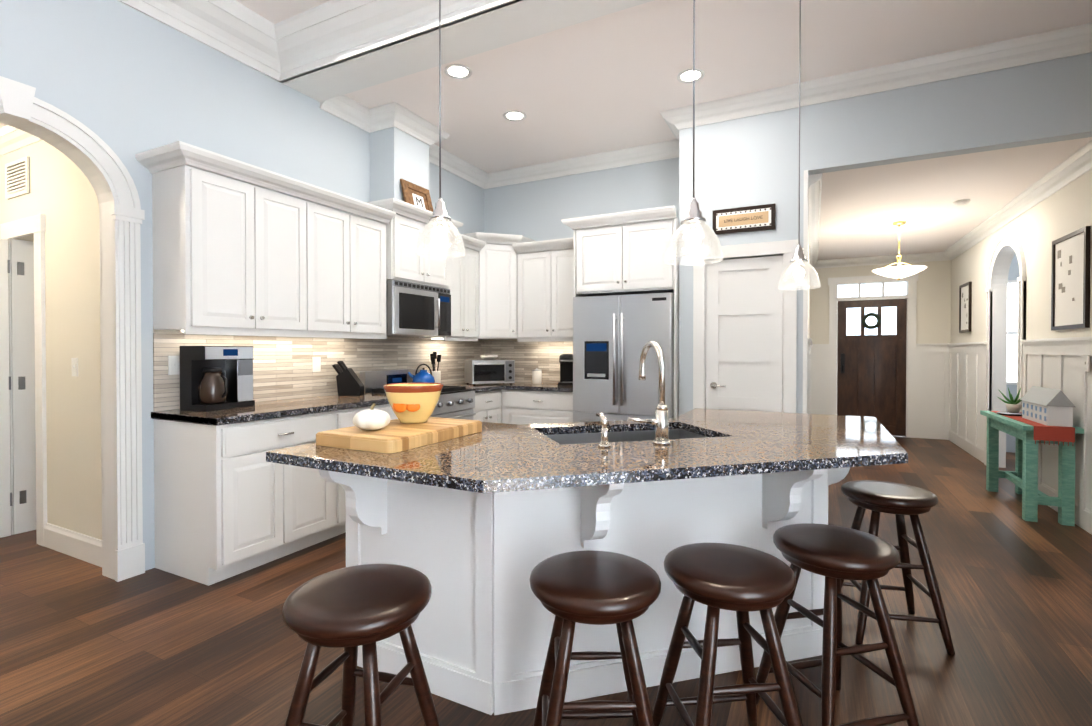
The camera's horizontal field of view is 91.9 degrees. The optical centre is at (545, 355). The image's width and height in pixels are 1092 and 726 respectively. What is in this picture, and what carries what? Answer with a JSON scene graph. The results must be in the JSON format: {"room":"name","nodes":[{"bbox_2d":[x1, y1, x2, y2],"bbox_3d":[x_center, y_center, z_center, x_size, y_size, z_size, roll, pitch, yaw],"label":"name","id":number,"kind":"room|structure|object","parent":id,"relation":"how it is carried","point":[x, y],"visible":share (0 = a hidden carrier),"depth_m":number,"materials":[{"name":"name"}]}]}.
{"room":"kitchen","nodes":[
{"label":"kitchen","id":0,"kind":"room"},
{"bbox_2d":[0,140,101,539],"bbox_3d":[-3.726,-0.131,3.746,2.870,2.750,0.120,0,1,27],"label":"wall","id":1,"kind":"structure","parent":0,"point":[61,196],"depth_m":3.27,"materials":[{"name":"beige paint"}]},
{"bbox_2d":[0,239,11,537],"bbox_3d":[-3.789,0.228,3.475,0.040,2.030,0.376,0,1,31],"label":"door","id":2,"kind":"structure","parent":1,"relation":"in","point":[5,484],"depth_m":3.60,"materials":[{"name":"white wood"}]},
{"bbox_2d":[5,156,29,199],"bbox_3d":[-3.601,-1.205,3.595,0.340,0.240,0.016,0,1,27],"label":"air vent","id":3,"kind":"object","parent":1,"relation":"in","point":[17,178],"visible":1,"depth_m":3.58,"materials":[{"name":"silver metal"}]},
{"bbox_2d":[0,125,101,566],"bbox_3d":[-3.748,-0.131,3.704,2.870,2.750,0.225,0,1,27],"label":"trim","id":4,"kind":"structure","parent":1,"relation":"attached to","point":[27,375],"depth_m":3.65,"materials":[{"name":"white"}]},
{"bbox_2d":[71,358,77,376],"bbox_3d":[-2.918,0.074,3.263,0.070,0.114,0.014,0,1,27],"label":"switch plate","id":5,"kind":"object","parent":1,"relation":"attached to","point":[74,361],"depth_m":3.26,"materials":[{"name":"white plastic"}]},
{"bbox_2d":[0,0,484,570],"bbox_3d":[-2.899,-0.479,2.057,0.130,3.480,9.620,0,1,27],"label":"wall","id":6,"kind":"structure","parent":0,"point":[124,82],"depth_m":3.10,"materials":[{"name":"blue paint"}]},
{"bbox_2d":[0,76,144,581],"bbox_3d":[-2.619,-0.027,2.581,0.200,2.565,1.084,0,1,27],"label":"trim","id":7,"kind":"structure","parent":6,"relation":"attached to","point":[92,156],"depth_m":2.94,"materials":[{"name":"white wood"}]},
{"bbox_2d":[148,157,266,332],"bbox_3d":[-2.042,-0.610,3.211,0.349,0.920,0.457,0,1,27],"label":"upper cabinet","id":8,"kind":"object","parent":6,"relation":"attached to","point":[240,248],"depth_m":3.06,"materials":[{"name":"white wood"}]},
{"bbox_2d":[117,0,300,82],"bbox_3d":[-3.377,-2.077,0.731,0.200,0.260,6.850,0,1,27],"label":"crown molding","id":9,"kind":"structure","parent":6,"relation":"attached to","point":[228,27],"depth_m":3.37,"materials":[{"name":"white wood"}]},
{"bbox_2d":[247,185,318,336],"bbox_3d":[-1.881,-0.613,3.531,0.349,0.920,0.495,0,1,27],"label":"upper cabinet","id":10,"kind":"object","parent":6,"relation":"attached to","point":[292,218],"depth_m":3.52,"materials":[{"name":"white wood"}]},
{"bbox_2d":[153,327,484,410],"bbox_3d":[-1.508,0.065,4.653,0.010,0.499,3.500,0,1,27],"label":"backsplash","id":11,"kind":"structure","parent":6,"relation":"attached to","point":[282,368],"depth_m":4.02,"materials":[{"name":"tile"}]},
{"bbox_2d":[168,356,179,374],"bbox_3d":[-2.238,0.060,3.185,0.014,0.114,0.070,0,1,27],"label":"switch plate","id":12,"kind":"object","parent":11,"relation":"attached to","point":[173,365],"depth_m":3.18,"materials":[{"name":"white plastic"}]},
{"bbox_2d":[312,357,320,371],"bbox_3d":[-1.778,0.071,4.095,0.014,0.114,0.070,0,1,27],"label":"switch plate","id":13,"kind":"object","parent":11,"relation":"attached to","point":[316,361],"depth_m":4.09,"materials":[{"name":"white plastic"}]},
{"bbox_2d":[319,201,358,336],"bbox_3d":[-1.710,-0.617,3.867,0.349,0.920,0.496,0,1,27],"label":"upper cabinet","id":14,"kind":"object","parent":6,"relation":"attached to","point":[338,226],"depth_m":3.86,"materials":[{"name":"white wood"}]},
{"bbox_2d":[320,95,360,111],"bbox_3d":[0.565,-1.984,2.984,5.200,0.130,0.070,0,1,27],"label":"crown molding","id":15,"kind":"structure","parent":6,"relation":"attached to","point":[342,103],"depth_m":4.19,"materials":[{"name":"white wood"}]},
{"bbox_2d":[359,213,386,336],"bbox_3d":[-1.548,-0.620,4.187,0.349,0.920,0.456,0,1,27],"label":"upper cabinet","id":16,"kind":"object","parent":6,"relation":"attached to","point":[372,230],"depth_m":4.16,"materials":[{"name":"white wood"}]},
{"bbox_2d":[371,209,430,284],"bbox_3d":[-1.322,-0.900,4.575,0.400,0.550,0.442,0,1,27],"label":"upper cabinet","id":17,"kind":"object","parent":6,"relation":"attached to","point":[403,230],"depth_m":4.41,"materials":[{"name":"white wood"}]},
{"bbox_2d":[400,179,432,211],"bbox_3d":[-1.122,-1.345,4.657,0.107,0.334,0.360,0,1,27],"label":"picture frame","id":18,"kind":"object","parent":17,"relation":"on","point":[411,191],"visible":0.62,"depth_m":4.64,"materials":[{"name":"brown wood"}]},
{"bbox_2d":[386,280,450,336],"bbox_3d":[-1.225,-0.398,4.713,0.454,0.445,0.754,0,1,27],"label":"microwave","id":19,"kind":"object","parent":17,"relation":"attached to","point":[416,310],"visible":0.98,"depth_m":4.54,"materials":[{"name":"silver metal"}]},
{"bbox_2d":[419,241,458,340],"bbox_3d":[-1.020,-0.630,5.229,0.349,0.920,0.337,0,1,27],"label":"upper cabinet","id":20,"kind":"object","parent":6,"relation":"attached to","point":[454,293],"depth_m":5.12,"materials":[{"name":"white wood"}]},
{"bbox_2d":[428,223,454,288],"bbox_3d":[-1.175,-0.903,4.864,0.400,0.550,0.442,0,1,27],"label":"upper cabinet","id":21,"kind":"object","parent":6,"relation":"attached to","point":[442,269],"depth_m":4.86,"materials":[{"name":"white wood"}]},
{"bbox_2d":[459,241,478,340],"bbox_3d":[-0.894,-0.632,5.431,0.392,0.920,0.373,0,1,27],"label":"upper cabinet","id":22,"kind":"object","parent":6,"relation":"attached to","point":[469,263],"depth_m":5.33,"materials":[{"name":"white wood"}]},
{"bbox_2d":[451,232,534,339],"bbox_3d":[-0.597,-0.718,5.753,0.630,1.085,0.698,0,1,27],"label":"upper cabinet","id":23,"kind":"object","parent":6,"relation":"attached to","point":[496,251],"depth_m":5.54,"materials":[{"name":"white wood"}]},
{"bbox_2d":[236,0,330,23],"bbox_3d":[-1.151,-2.245,-0.398,5.450,0.100,6.850,0,1,27],"label":"ceiling","id":24,"kind":"structure","parent":0,"point":[275,11],"depth_m":3.39,"materials":[{"name":"white paint"}]},
{"bbox_2d":[283,0,653,101],"bbox_3d":[0.470,-2.147,2.806,5.450,0.360,0.330,0,1,27],"label":"ceiling beam","id":25,"kind":"structure","parent":24,"relation":"attached to","point":[508,24],"depth_m":3.33,"materials":[{"name":"white"}]},
{"bbox_2d":[273,0,521,75],"bbox_3d":[0.351,-2.095,2.570,4.770,0.260,0.200,0,1,27],"label":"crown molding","id":26,"kind":"structure","parent":25,"relation":"attached to","point":[327,34],"depth_m":3.37,"materials":[{"name":"white wood"}]},
{"bbox_2d":[370,127,428,201],"bbox_3d":[-1.306,-1.616,4.737,0.280,0.900,0.460,0,1,27],"label":"wall","id":27,"kind":"structure","parent":0,"point":[396,155],"depth_m":4.56,"materials":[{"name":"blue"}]},
{"bbox_2d":[328,104,384,132],"bbox_3d":[-1.568,-1.997,4.361,0.150,0.130,0.440,0,1,27],"label":"crown molding","id":28,"kind":"structure","parent":27,"relation":"attached to","point":[364,118],"depth_m":4.41,"materials":[{"name":"white wood"}]},
{"bbox_2d":[377,102,448,151],"bbox_3d":[-1.128,-2.000,4.642,0.140,0.130,0.720,0,1,27],"label":"crown molding","id":29,"kind":"structure","parent":27,"relation":"attached to","point":[393,114],"depth_m":4.53,"materials":[{"name":"white wood"}]},
{"bbox_2d":[429,152,492,187],"bbox_3d":[-0.989,-2.008,5.503,0.150,0.130,1.200,0,1,27],"label":"crown molding","id":30,"kind":"structure","parent":27,"relation":"attached to","point":[451,163],"depth_m":5.66,"materials":[{"name":"white wood"}]},
{"bbox_2d":[0,436,1091,725],"bbox_3d":[-0.067,1.276,3.095,10.400,0.050,14.400,0,1,27],"label":"floor","id":31,"kind":"structure","parent":0,"point":[82,642],"depth_m":2.33,"materials":[{"name":"brown wood"}]},
{"bbox_2d":[151,410,338,585],"bbox_3d":[-1.848,0.808,3.306,0.622,0.880,0.776,0,1,27],"label":"base cabinet","id":32,"kind":"object","parent":31,"relation":"on","point":[229,501],"depth_m":3.01,"materials":[{"name":"white wood"}]},
{"bbox_2d":[151,394,387,425],"bbox_3d":[-1.671,0.345,3.637,0.634,0.040,1.564,0,1,27],"label":"countertop","id":33,"kind":"structure","parent":32,"relation":"on","point":[285,408],"depth_m":3.20,"materials":[{"name":"black stone"}]},
{"bbox_2d":[180,346,254,410],"bbox_3d":[-2.019,0.135,3.280,0.250,0.385,0.340,0,1,19],"label":"coffee maker","id":34,"kind":"object","parent":33,"relation":"on","point":[212,378],"visible":1,"depth_m":3.18,"materials":[{"name":"black plastic"}]},
{"bbox_2d":[332,361,363,395],"bbox_3d":[-1.573,0.181,4.194,0.220,0.274,0.110,0,1,-3],"label":"knife block","id":35,"kind":"object","parent":33,"relation":"on","point":[349,383],"visible":1,"depth_m":4.14,"materials":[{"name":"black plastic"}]},
{"bbox_2d":[282,564,439,725],"bbox_3d":[-0.496,0.947,1.414,0.379,0.645,0.380,0,1,15],"label":"stool","id":36,"kind":"object","parent":31,"relation":"on","point":[351,609],"visible":1,"depth_m":1.35,"materials":[{"name":"brown wood"}]},
{"bbox_2d":[339,402,397,534],"bbox_3d":[-1.498,0.802,3.997,0.622,0.880,0.774,0,1,27],"label":"base cabinet","id":37,"kind":"object","parent":31,"relation":"on","point":[345,416],"depth_m":3.60,"materials":[{"name":"white wood"}]},
{"bbox_2d":[360,369,475,419],"bbox_3d":[-1.094,0.685,4.657,0.707,1.100,0.758,0,1,27],"label":"range","id":38,"kind":"object","parent":31,"relation":"on","point":[455,402],"visible":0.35,"depth_m":4.62,"materials":[{"name":"silver metal"}]},
{"bbox_2d":[408,364,434,382],"bbox_3d":[-1.155,0.181,4.881,0.257,0.206,0.208,0,1,7],"label":"kettle","id":39,"kind":"object","parent":38,"relation":"on","point":[424,376],"visible":0.73,"depth_m":4.82,"materials":[{"name":"blue metal"}]},
{"bbox_2d":[471,390,498,422],"bbox_3d":[-0.855,0.789,5.268,0.622,0.880,0.536,0,1,27],"label":"base cabinet","id":40,"kind":"object","parent":31,"relation":"on","point":[486,409],"depth_m":5.14,"materials":[{"name":"white wood"}]},
{"bbox_2d":[499,390,572,424],"bbox_3d":[0.039,0.787,5.446,0.849,0.880,0.697,0,1,27],"label":"base cabinet","id":41,"kind":"object","parent":31,"relation":"on","point":[518,407],"depth_m":5.21,"materials":[{"name":"white wood"}]},
{"bbox_2d":[447,383,514,393],"bbox_3d":[-0.705,0.326,5.546,0.634,0.040,1.175,0,1,27],"label":"countertop","id":42,"kind":"structure","parent":41,"relation":"on","point":[478,388],"depth_m":5.35,"materials":[{"name":"black stone"}]},
{"bbox_2d":[429,352,440,382],"bbox_3d":[-1.091,0.138,5.194,0.118,0.343,0.110,0,1,27],"label":"utensil crock","id":43,"kind":"object","parent":42,"relation":"on","point":[437,373],"visible":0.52,"depth_m":5.17,"materials":[{"name":"white ceramic"}]},
{"bbox_2d":[464,360,514,384],"bbox_3d":[-0.596,0.177,5.612,0.460,0.255,0.363,0,1,-23],"label":"toaster oven","id":44,"kind":"object","parent":42,"relation":"on","point":[487,371],"visible":1,"depth_m":5.48,"materials":[{"name":"silver metal"}]},
{"bbox_2d":[481,355,497,359],"bbox_3d":[-0.609,0.026,5.644,0.190,0.045,0.190,0,1,27],"label":"bowl","id":45,"kind":"object","parent":44,"relation":"on","point":[489,357],"visible":1,"depth_m":5.58,"materials":[{"name":"white ceramic"}]},
{"bbox_2d":[503,382,572,389],"bbox_3d":[0.066,0.327,5.463,0.819,0.040,0.635,0,1,27],"label":"countertop","id":46,"kind":"structure","parent":41,"relation":"on","point":[518,385],"depth_m":5.27,"materials":[{"name":"black stone"}]},
{"bbox_2d":[532,368,541,383],"bbox_3d":[-0.099,0.221,5.679,0.104,0.166,0.104,0,1,27],"label":"canister","id":47,"kind":"object","parent":46,"relation":"on","point":[536,375],"visible":1,"depth_m":5.64,"materials":[{"name":"white ceramic"}]},
{"bbox_2d":[558,354,572,385],"bbox_3d":[0.250,0.144,5.442,0.222,0.325,0.275,0,1,12],"label":"pod coffee maker","id":48,"kind":"object","parent":46,"relation":"on","point":[566,369],"visible":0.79,"depth_m":5.46,"materials":[{"name":"black plastic"}]},
{"bbox_2d":[286,464,824,714],"bbox_3d":[0.389,0.815,2.403,1.986,0.884,2.046,0,1,27],"label":"kitchen island","id":49,"kind":"object","parent":31,"relation":"on","point":[476,528],"depth_m":1.96,"materials":[{"name":"white wood"}]},
{"bbox_2d":[266,408,907,535],"bbox_3d":[0.390,0.355,2.361,2.030,0.035,2.120,0,1,27],"label":"island countertop","id":50,"kind":"structure","parent":49,"relation":"on","point":[756,473],"depth_m":1.97,"materials":[{"name":"grey stone"}]},
{"bbox_2d":[316,417,481,453],"bbox_3d":[-0.579,0.315,2.173,0.390,0.047,0.580,0,1,27],"label":"cutting board","id":51,"kind":"object","parent":50,"relation":"on","point":[394,436],"visible":0.81,"depth_m":1.99,"materials":[{"name":"beige wood"}]},
{"bbox_2d":[353,403,389,429],"bbox_3d":[-0.681,0.239,2.061,0.141,0.105,0.141,0,1,27],"label":"pumpkin","id":52,"kind":"object","parent":51,"relation":"on","point":[371,418],"visible":1,"depth_m":2.02,"materials":[{"name":"white ceramic"}]},
{"bbox_2d":[383,382,442,422],"bbox_3d":[-0.577,0.208,2.300,0.256,0.163,0.256,0,1,-38],"label":"bowl","id":53,"kind":"object","parent":51,"relation":"on","point":[413,402],"visible":1,"depth_m":2.22,"materials":[{"name":"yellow ceramic"}]},
{"bbox_2d":[596,413,610,447],"bbox_3d":[0.213,0.278,1.992,0.079,0.124,0.084,0,1,27],"label":"soap dispenser","id":54,"kind":"object","parent":50,"relation":"on","point":[604,443],"visible":1,"depth_m":1.96,"materials":[{"name":"silver metal"}]},
{"bbox_2d":[627,341,670,444],"bbox_3d":[0.412,0.141,2.071,0.165,0.397,0.242,0,1,27],"label":"faucet","id":55,"kind":"object","parent":50,"relation":"on","point":[660,421],"visible":1,"depth_m":2.02,"materials":[{"name":"silver metal"}]},
{"bbox_2d":[529,550,660,725],"bbox_3d":[0.140,0.946,1.518,0.379,0.645,0.380,0,1,-1],"label":"stool","id":56,"kind":"object","parent":31,"relation":"on","point":[572,588],"visible":1,"depth_m":1.42,"materials":[{"name":"brown wood"}]},
{"bbox_2d":[561,205,678,418],"bbox_3d":[0.785,-0.011,5.000,1.037,2.485,0.805,0,1,27],"label":"surround","id":57,"kind":"object","parent":31,"relation":"on","point":[620,253],"visible":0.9,"depth_m":4.67,"materials":[{"name":"white wood"}]},
{"bbox_2d":[573,292,673,421],"bbox_3d":[0.801,0.344,4.941,0.902,1.753,0.801,0,1,27],"label":"fridge","id":58,"kind":"object","parent":31,"relation":"on","point":[613,335],"visible":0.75,"depth_m":4.61,"materials":[{"name":"silver metal"}]},
{"bbox_2d":[652,543,801,725],"bbox_3d":[0.545,0.945,1.588,0.379,0.645,0.380,0,1,-6],"label":"stool","id":59,"kind":"object","parent":31,"relation":"on","point":[741,581],"visible":1,"depth_m":1.51,"materials":[{"name":"brown wood"}]},
{"bbox_2d":[756,523,918,725],"bbox_3d":[0.968,0.943,1.782,0.379,0.645,0.380,0,1,-13],"label":"stool","id":60,"kind":"object","parent":31,"relation":"on","point":[834,555],"visible":0.92,"depth_m":1.68,"materials":[{"name":"brown wood"}]},
{"bbox_2d":[841,480,954,654],"bbox_3d":[1.571,0.937,2.430,0.379,0.645,0.380,0,1,12],"label":"stool","id":61,"kind":"object","parent":31,"relation":"on","point":[898,500],"visible":0.85,"depth_m":2.32,"materials":[{"name":"brown wood"}]},
{"bbox_2d":[980,410,1083,525],"bbox_3d":[3.935,0.878,4.337,0.335,0.719,1.120,0,1,27],"label":"console table","id":62,"kind":"object","parent":31,"relation":"on","point":[1023,477],"visible":0.79,"depth_m":3.94,"materials":[{"name":"teal paint"}]},
{"bbox_2d":[991,411,1074,445],"bbox_3d":[3.926,0.581,4.306,0.225,0.133,1.078,0,1,27],"label":"table runner","id":63,"kind":"object","parent":62,"relation":"on","point":[1053,433],"visible":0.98,"depth_m":3.84,"materials":[{"name":"red fabric"}]},
{"bbox_2d":[996,411,1021,415],"bbox_3d":[4.012,0.503,4.530,0.230,0.016,0.230,0,1,27],"label":"tray","id":64,"kind":"object","parent":63,"relation":"on","point":[1009,414],"visible":0.65,"depth_m":4.54,"materials":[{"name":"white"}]},
{"bbox_2d":[998,388,1021,412],"bbox_3d":[4.006,0.384,4.532,0.213,0.221,0.276,0,1,27],"label":"plant","id":65,"kind":"object","parent":64,"relation":"on","point":[1012,405],"visible":0.92,"depth_m":4.51,"materials":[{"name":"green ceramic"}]},
{"bbox_2d":[1020,386,1074,426],"bbox_3d":[3.862,0.383,4.078,0.164,0.265,0.550,0,1,27],"label":"model","id":66,"kind":"object","parent":63,"relation":"on","point":[1047,406],"visible":1,"depth_m":3.90},
{"bbox_2d":[485,157,678,382],"bbox_3d":[0.371,-0.515,5.725,2.650,3.480,0.120,0,1,27],"label":"wall","id":67,"kind":"structure","parent":0,"point":[538,210],"depth_m":5.68,"materials":[{"name":"blue"}]},
{"bbox_2d":[485,340,572,382],"bbox_3d":[-0.061,0.053,5.877,1.426,0.499,0.010,0,1,27],"label":"backsplash","id":68,"kind":"structure","parent":67,"relation":"attached to","point":[528,356],"depth_m":5.92,"materials":[{"name":"tile"}]},
{"bbox_2d":[515,245,554,340],"bbox_3d":[-0.057,-0.634,5.650,0.517,0.920,0.395,0,1,27],"label":"upper cabinet","id":69,"kind":"object","parent":67,"relation":"attached to","point":[534,268],"depth_m":5.51,"materials":[{"name":"white wood"}]},
{"bbox_2d":[555,245,572,340],"bbox_3d":[0.287,-0.633,5.501,0.469,0.920,0.350,0,1,27],"label":"upper cabinet","id":70,"kind":"object","parent":67,"relation":"attached to","point":[563,253],"depth_m":5.36,"materials":[{"name":"white wood"}]},
{"bbox_2d":[345,0,1091,172],"bbox_3d":[1.096,-2.109,4.042,5.450,0.100,2.440,0,1,27],"label":"ceiling","id":71,"kind":"structure","parent":0,"point":[607,83],"depth_m":3.69,"materials":[{"name":"white paint"}]},
{"bbox_2d":[415,0,464,257],"bbox_3d":[-0.457,-1.240,2.274,0.215,1.603,0.215,0,1,27],"label":"pendant light","id":72,"kind":"object","parent":71,"relation":"hanging from","point":[440,218],"visible":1,"depth_m":2.27,"materials":[{"name":"white glass"}]},
{"bbox_2d":[445,64,471,78],"bbox_3d":[-0.636,-2.052,3.821,0.196,0.008,0.196,0,1,27],"label":"recessed light","id":73,"kind":"object","parent":71,"relation":"in","point":[457,71],"visible":1,"depth_m":3.82,"materials":[{"name":"white"}]},
{"bbox_2d":[503,110,525,120],"bbox_3d":[-0.270,-2.059,4.543,0.196,0.008,0.196,0,1,27],"label":"recessed light","id":74,"kind":"object","parent":71,"relation":"in","point":[514,115],"visible":0.98,"depth_m":4.53,"materials":[{"name":"white"}]},
{"bbox_2d":[677,68,704,82],"bbox_3d":[1.064,-2.052,3.879,0.196,0.008,0.196,0,1,27],"label":"recessed light","id":75,"kind":"object","parent":71,"relation":"in","point":[685,76],"visible":0.88,"depth_m":3.87,"materials":[{"name":"white"}]},
{"bbox_2d":[665,0,722,264],"bbox_3d":[0.561,-1.199,2.000,0.215,1.680,0.215,0,1,27],"label":"pendant light","id":76,"kind":"object","parent":71,"relation":"hanging from","point":[693,220],"visible":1,"depth_m":2.00,"materials":[{"name":"white glass"}]},
{"bbox_2d":[778,0,820,289],"bbox_3d":[1.410,-1.212,2.934,0.215,1.673,0.215,0,1,27],"label":"pendant light","id":77,"kind":"object","parent":71,"relation":"hanging from","point":[798,260],"visible":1,"depth_m":2.93,"materials":[{"name":"white glass"}]},
{"bbox_2d":[808,233,809,337],"bbox_3d":[3.064,-0.166,6.298,0.120,2.770,4.630,0,1,27],"label":"wall","id":78,"kind":"structure","parent":0,"point":[808,295],"depth_m":6.30,"materials":[{"name":"white"}]},
{"bbox_2d":[807,338,818,413],"bbox_3d":[3.145,0.532,6.264,0.060,1.375,4.630,0,1,27],"label":"trim","id":79,"kind":"structure","parent":78,"relation":"attached to","point":[813,349],"depth_m":8.28,"materials":[{"name":"white wood"}]},
{"bbox_2d":[810,260,950,343],"bbox_3d":[4.994,-0.182,7.983,2.040,2.770,0.120,0,1,27],"label":"wall","id":80,"kind":"structure","parent":0,"point":[933,315],"depth_m":7.67,"materials":[{"name":"white paint"}]},
{"bbox_2d":[837,282,906,334],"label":"window","id":81,"kind":"structure","parent":80,"relation":"in","point":[854,329],"depth_m":8.34,"materials":[{"name":"glass"}]},
{"bbox_2d":[837,299,906,435],"bbox_3d":[4.908,0.180,7.973,0.890,2.030,0.102,0,1,27],"label":"front door","id":82,"kind":"structure","parent":80,"relation":"in","point":[871,375],"depth_m":7.96,"materials":[{"name":"brown wood"}]},
{"bbox_2d":[862,313,880,328],"bbox_3d":[4.895,-0.515,7.940,0.248,0.248,0.056,0,1,27],"label":"decor","id":83,"kind":"object","parent":82,"relation":"attached to","point":[877,317],"visible":0.96,"depth_m":7.92,"materials":[{"name":"grey"}]},
{"bbox_2d":[828,273,917,437],"bbox_3d":[4.925,0.002,8.005,1.160,2.400,0.146,0,1,27],"label":"door frame","id":84,"kind":"structure","parent":80,"relation":"attached to","point":[910,296],"depth_m":7.82,"materials":[{"name":"white wood"}]},
{"bbox_2d":[916,344,942,439],"bbox_3d":[5.551,0.519,7.618,0.350,1.375,0.040,0,1,27],"label":"trim","id":85,"kind":"structure","parent":80,"relation":"attached to","point":[929,357],"depth_m":7.63,"materials":[{"name":"white wood"}]},
{"bbox_2d":[679,52,1091,415],"bbox_3d":[2.611,-0.501,4.226,2.900,3.480,0.770,0,1,27],"label":"wall","id":86,"kind":"structure","parent":0,"point":[747,161],"depth_m":3.96,"materials":[{"name":"blue"}]},
{"bbox_2d":[483,143,656,188],"bbox_3d":[0.328,-2.009,5.592,2.420,0.130,0.130,0,1,27],"label":"crown molding","id":87,"kind":"structure","parent":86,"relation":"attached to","point":[643,153],"depth_m":5.58,"materials":[{"name":"white wood"}]},
{"bbox_2d":[712,203,775,234],"bbox_3d":[1.602,-1.101,4.287,0.480,0.200,0.022,0,1,27],"label":"love sign","id":88,"kind":"object","parent":86,"relation":"attached to","point":[766,213],"visible":0.98,"depth_m":4.27,"materials":[{"name":"black"}]},
{"bbox_2d":[724,216,761,222],"bbox_3d":[1.597,-1.103,4.276,0.290,0.025,0.002,0,1,27],"label":"sign","id":89,"kind":"object","parent":88,"relation":"attached to","point":[743,218],"visible":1,"depth_m":4.27,"materials":[{"name":"black"}]},
{"bbox_2d":[706,255,782,411],"bbox_3d":[1.612,0.220,4.313,0.596,2.025,0.080,0,1,27],"label":"pantry door","id":90,"kind":"structure","parent":86,"relation":"in","point":[744,334],"depth_m":4.32,"materials":[{"name":"white wood"}]},
{"bbox_2d":[692,239,797,412],"bbox_3d":[1.629,0.168,4.353,0.810,2.140,0.144,0,1,27],"label":"door frame","id":91,"kind":"structure","parent":86,"relation":"attached to","point":[786,248],"depth_m":4.25,"materials":[{"name":"white wood"}]},
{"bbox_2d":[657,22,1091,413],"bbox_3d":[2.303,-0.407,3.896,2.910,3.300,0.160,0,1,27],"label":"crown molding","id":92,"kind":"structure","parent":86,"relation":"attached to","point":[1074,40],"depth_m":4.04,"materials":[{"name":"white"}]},
{"bbox_2d":[818,137,1091,259],"bbox_3d":[3.948,-1.497,5.905,2.040,0.100,4.750,0,1,27],"label":"ceiling","id":93,"kind":"structure","parent":0,"point":[863,210],"depth_m":4.77,"materials":[{"name":"white paint"}]},
{"bbox_2d":[872,221,926,279],"bbox_3d":[3.842,-1.133,5.744,0.500,0.625,0.500,0,1,27],"label":"pendant light","id":94,"kind":"object","parent":93,"relation":"hanging from","point":[898,272],"visible":1,"depth_m":5.67,"materials":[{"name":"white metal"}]},
{"bbox_2d":[953,199,969,205],"bbox_3d":[3.878,-1.421,4.927,0.130,0.034,0.130,0,1,27],"label":"smoke detector","id":95,"kind":"object","parent":93,"relation":"attached to","point":[961,202],"visible":1,"depth_m":4.89,"materials":[{"name":"white plastic"}]},
{"bbox_2d":[1006,253,1019,452],"bbox_3d":[5.653,-0.168,4.948,1.880,2.800,3.300,0,1,27],"label":"wall","id":96,"kind":"structure","parent":0,"point":[1013,274],"depth_m":6.59,"materials":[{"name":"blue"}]},
{"bbox_2d":[1006,283,1017,381],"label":"sunroom window","id":97,"kind":"structure","parent":96,"relation":"in","point":[1012,307],"depth_m":6.66,"materials":[{"name":"glass"}]},
{"bbox_2d":[951,169,1091,342],"bbox_3d":[2.778,-0.474,1.480,0.120,3.480,13.720,0,1,27],"label":"wall","id":98,"kind":"structure","parent":0,"point":[1037,229],"depth_m":4.65,"materials":[{"name":"white paint"}]},
{"bbox_2d":[943,342,985,462],"bbox_3d":[5.327,0.527,6.723,0.060,1.375,1.840,0,1,27],"label":"trim","id":99,"kind":"structure","parent":98,"relation":"attached to","point":[950,391],"depth_m":6.71,"materials":[{"name":"white wood"}]},
{"bbox_2d":[959,282,971,332],"bbox_3d":[5.373,-0.606,6.767,0.025,0.620,0.500,0,1,27],"label":"framed picture","id":100,"kind":"object","parent":98,"relation":"attached to","point":[965,301],"visible":1,"depth_m":6.75,"materials":[{"name":"black"}]},
{"bbox_2d":[984,234,1026,467],"bbox_3d":[4.720,0.003,5.355,0.161,2.450,1.156,0,1,27],"label":"trim","id":101,"kind":"structure","parent":98,"relation":"attached to","point":[1007,247],"depth_m":5.74,"materials":[{"name":"white wood"}]},
{"bbox_2d":[1020,336,1091,534],"bbox_3d":[3.949,0.554,3.980,0.040,1.375,2.020,0,1,27],"label":"wainscoting","id":102,"kind":"structure","parent":98,"relation":"attached to","point":[1053,363],"depth_m":4.00,"materials":[{"name":"white wood"}]},
{"bbox_2d":[1084,355,1089,371],"bbox_3d":[3.818,0.057,3.732,0.013,0.115,0.070,0,1,27],"label":"switch plate","id":103,"kind":"object","parent":102,"relation":"attached to","point":[1086,357],"depth_m":3.71,"materials":[{"name":"white plastic"}]},
{"bbox_2d":[1051,226,1090,329],"bbox_3d":[3.977,-0.559,4.010,0.025,0.720,0.600,0,1,27],"label":"framed picture","id":104,"kind":"object","parent":98,"relation":"attached to","point":[1070,292],"visible":1,"depth_m":3.98,"materials":[{"name":"black"}]}
]}

